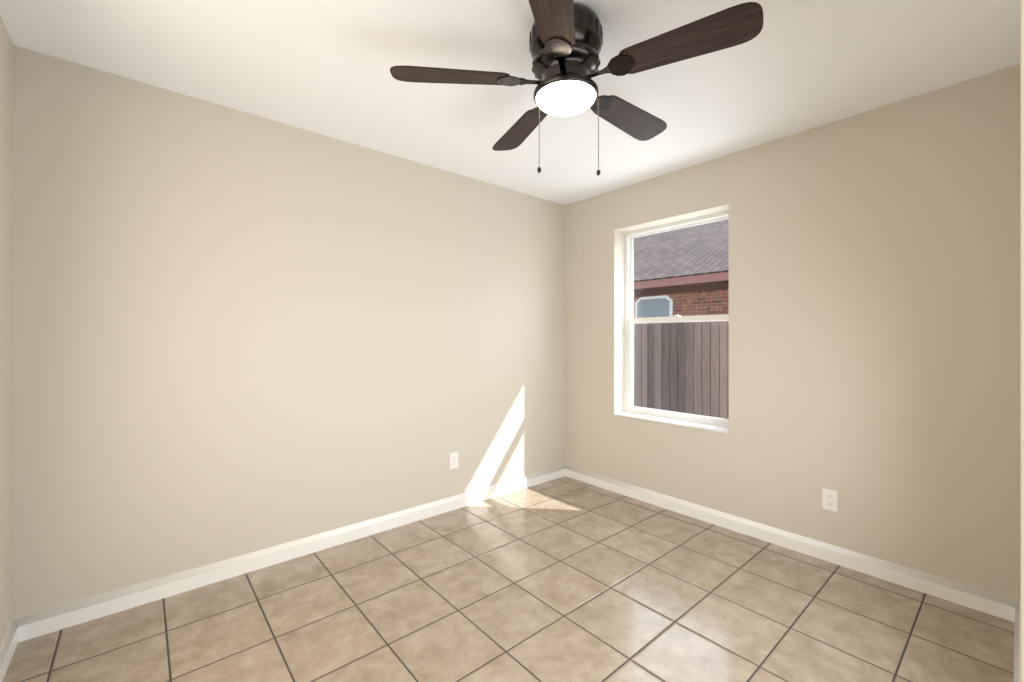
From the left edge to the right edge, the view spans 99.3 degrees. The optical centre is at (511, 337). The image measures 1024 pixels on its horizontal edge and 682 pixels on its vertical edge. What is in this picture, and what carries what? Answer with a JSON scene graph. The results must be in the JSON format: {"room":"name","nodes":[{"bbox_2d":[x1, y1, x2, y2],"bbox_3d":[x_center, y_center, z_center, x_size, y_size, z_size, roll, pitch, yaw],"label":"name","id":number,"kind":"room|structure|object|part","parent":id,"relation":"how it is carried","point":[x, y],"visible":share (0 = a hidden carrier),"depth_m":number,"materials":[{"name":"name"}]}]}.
{"room":"empty bedroom","nodes":[
{"label":"empty bedroom","id":0,"kind":"room"},
{"bbox_2d":[0,15,12,646],"bbox_3d":[-1.133,0.025,0.628,0.120,2.440,2.920,0,0,-41],"label":"wall","id":1,"kind":"structure","parent":0,"point":[6,331],"depth_m":1.69,"materials":[{"name":"beige paint"}]},
{"bbox_2d":[0,617,23,681],"bbox_3d":[-1.108,1.198,0.702,0.015,0.095,2.760,0,0,-41],"label":"baseboard","id":2,"kind":"structure","parent":1,"relation":"attached to","point":[15,634],"depth_m":1.69,"materials":[{"name":"white wood"}]},
{"bbox_2d":[13,45,564,618],"bbox_3d":[-0.773,0.025,2.938,3.671,2.440,0.120,0,0,-41],"label":"wall","id":3,"kind":"structure","parent":0,"point":[237,333],"depth_m":2.29,"materials":[{"name":"beige paint"}]},
{"bbox_2d":[23,465,563,640],"bbox_3d":[-0.775,1.198,2.848,3.311,0.095,0.015,0,0,-41],"label":"baseboard","id":4,"kind":"structure","parent":3,"relation":"attached to","point":[31,626],"depth_m":2.30,"materials":[{"name":"white wood"}]},
{"bbox_2d":[450,452,457,468],"bbox_3d":[-0.420,0.893,3.156,0.070,0.115,0.007,0,0,-41],"label":"outlet","id":5,"kind":"object","parent":3,"relation":"attached to","point":[453,460],"visible":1,"depth_m":3.15,"materials":[{"name":"white plastic"}]},
{"bbox_2d":[2,476,1014,681],"bbox_3d":[0.177,1.305,1.829,3.671,0.120,3.040,0,0,-41],"label":"floor","id":6,"kind":"structure","parent":0,"point":[564,579],"depth_m":1.93,"materials":[{"name":"tile"}]},
{"bbox_2d":[0,0,1019,204],"bbox_3d":[0.177,-1.255,1.829,3.671,0.120,3.040,0,0,-41],"label":"ceiling","id":7,"kind":"structure","parent":0,"point":[322,67],"depth_m":1.91,"materials":[{"name":"white paint"}]},
{"bbox_2d":[390,0,762,175],"bbox_3d":[0.242,-0.906,1.693,1.205,0.577,1.259,0,0,-41],"label":"ceiling fan","id":8,"kind":"object","parent":7,"relation":"hanging from","point":[565,42],"visible":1,"depth_m":1.56,"materials":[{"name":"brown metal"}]},
{"bbox_3d":[-0.155,-0.973,1.628,0.583,0.036,0.145,0,0,-5],"label":"blade","id":9,"kind":"part","parent":8,"relation":"part of","materials":[{"name":"brown wood"}]},
{"bbox_3d":[0.064,-0.973,1.992,0.145,0.036,0.583,0,0,-23],"label":"blade","id":10,"kind":"part","parent":8,"relation":"part of","materials":[{"name":"brown wood"}]},
{"bbox_3d":[0.123,-0.973,1.307,0.145,0.036,0.583,0,0,13],"label":"blade","id":11,"kind":"part","parent":8,"relation":"part of","materials":[{"name":"brown wood"}]},
{"bbox_3d":[0.478,-0.973,1.896,0.583,0.036,0.145,0,0,-41],"label":"blade","id":12,"kind":"part","parent":8,"relation":"part of","materials":[{"name":"brown wood"}]},
{"bbox_3d":[0.514,-0.973,1.473,0.583,0.036,0.145,0,0,31],"label":"blade","id":13,"kind":"part","parent":8,"relation":"part of","materials":[{"name":"brown wood"}]},
{"bbox_2d":[565,64,1019,600],"bbox_3d":[1.519,0.025,2.899,0.240,2.440,2.920,0,0,-41],"label":"wall","id":14,"kind":"structure","parent":0,"point":[874,318],"depth_m":2.33,"materials":[{"name":"beige paint"}]},
{"bbox_2d":[614,210,728,432],"bbox_3d":[1.198,-0.122,3.246,0.225,1.495,0.899,0,0,-41],"label":"window","id":15,"kind":"structure","parent":14,"relation":"in","point":[679,418],"depth_m":3.35,"materials":[{"name":"white plastic"}]},
{"bbox_2d":[564,465,1007,619],"bbox_3d":[1.355,1.198,2.894,0.015,0.095,2.635,0,0,-41],"label":"baseboard","id":16,"kind":"structure","parent":14,"relation":"attached to","point":[981,600],"depth_m":2.44,"materials":[{"name":"white wood"}]},
{"bbox_2d":[822,488,837,511],"bbox_3d":[1.767,0.903,2.419,0.007,0.115,0.070,0,0,-41],"label":"outlet","id":17,"kind":"object","parent":14,"relation":"attached to","point":[829,499],"visible":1,"depth_m":2.42,"materials":[{"name":"white plastic"}]},
{"bbox_2d":[1020,0,1021,681],"bbox_3d":[1.040,0.025,0.728,3.311,2.440,0.246,0,0,-41],"label":"wall","id":18,"kind":"structure","parent":0,"point":[1020,340],"depth_m":0.56,"materials":[{"name":"beige paint"}]},
{"bbox_2d":[1008,598,1019,681],"bbox_3d":[1.305,1.198,1.126,2.309,0.095,0.015,0,0,-41],"label":"baseboard","id":19,"kind":"structure","parent":18,"relation":"attached to","point":[1013,605],"depth_m":1.73,"materials":[{"name":"white wood"}]},
{"bbox_2d":[1022,0,1023,681],"bbox_3d":[0.445,0.180,0.297,0.075,2.130,0.125,0,0,-41],"label":"door frame","id":20,"kind":"structure","parent":18,"relation":"attached to","point":[1022,340],"depth_m":0.36,"materials":[{"name":"white wood"}]},
{"label":"outside","id":21,"kind":"structure","parent":0,"visible":0},
{"bbox_3d":[4.695,1.715,11.490,15.760,0.100,34.000,0,0,-41],"label":"ground","id":22,"kind":"structure","parent":21,"visible":0},
{"bbox_2d":[634,321,728,418],"bbox_3d":[0.128,0.729,6.943,0.153,1.872,19.033,0,0,-41],"label":"fence","id":23,"kind":"object","parent":22,"relation":"on","point":[685,359],"depth_m":4.78,"materials":[{"name":"brown wood"}]},
{"bbox_2d":[634,219,728,324],"bbox_3d":[4.679,-1.581,12.792,7.169,6.493,25.000,0,0,-41],"label":"house","id":24,"kind":"structure","parent":22,"relation":"on","point":[669,257],"depth_m":9.68,"materials":[{"name":"brick"}]}
]}

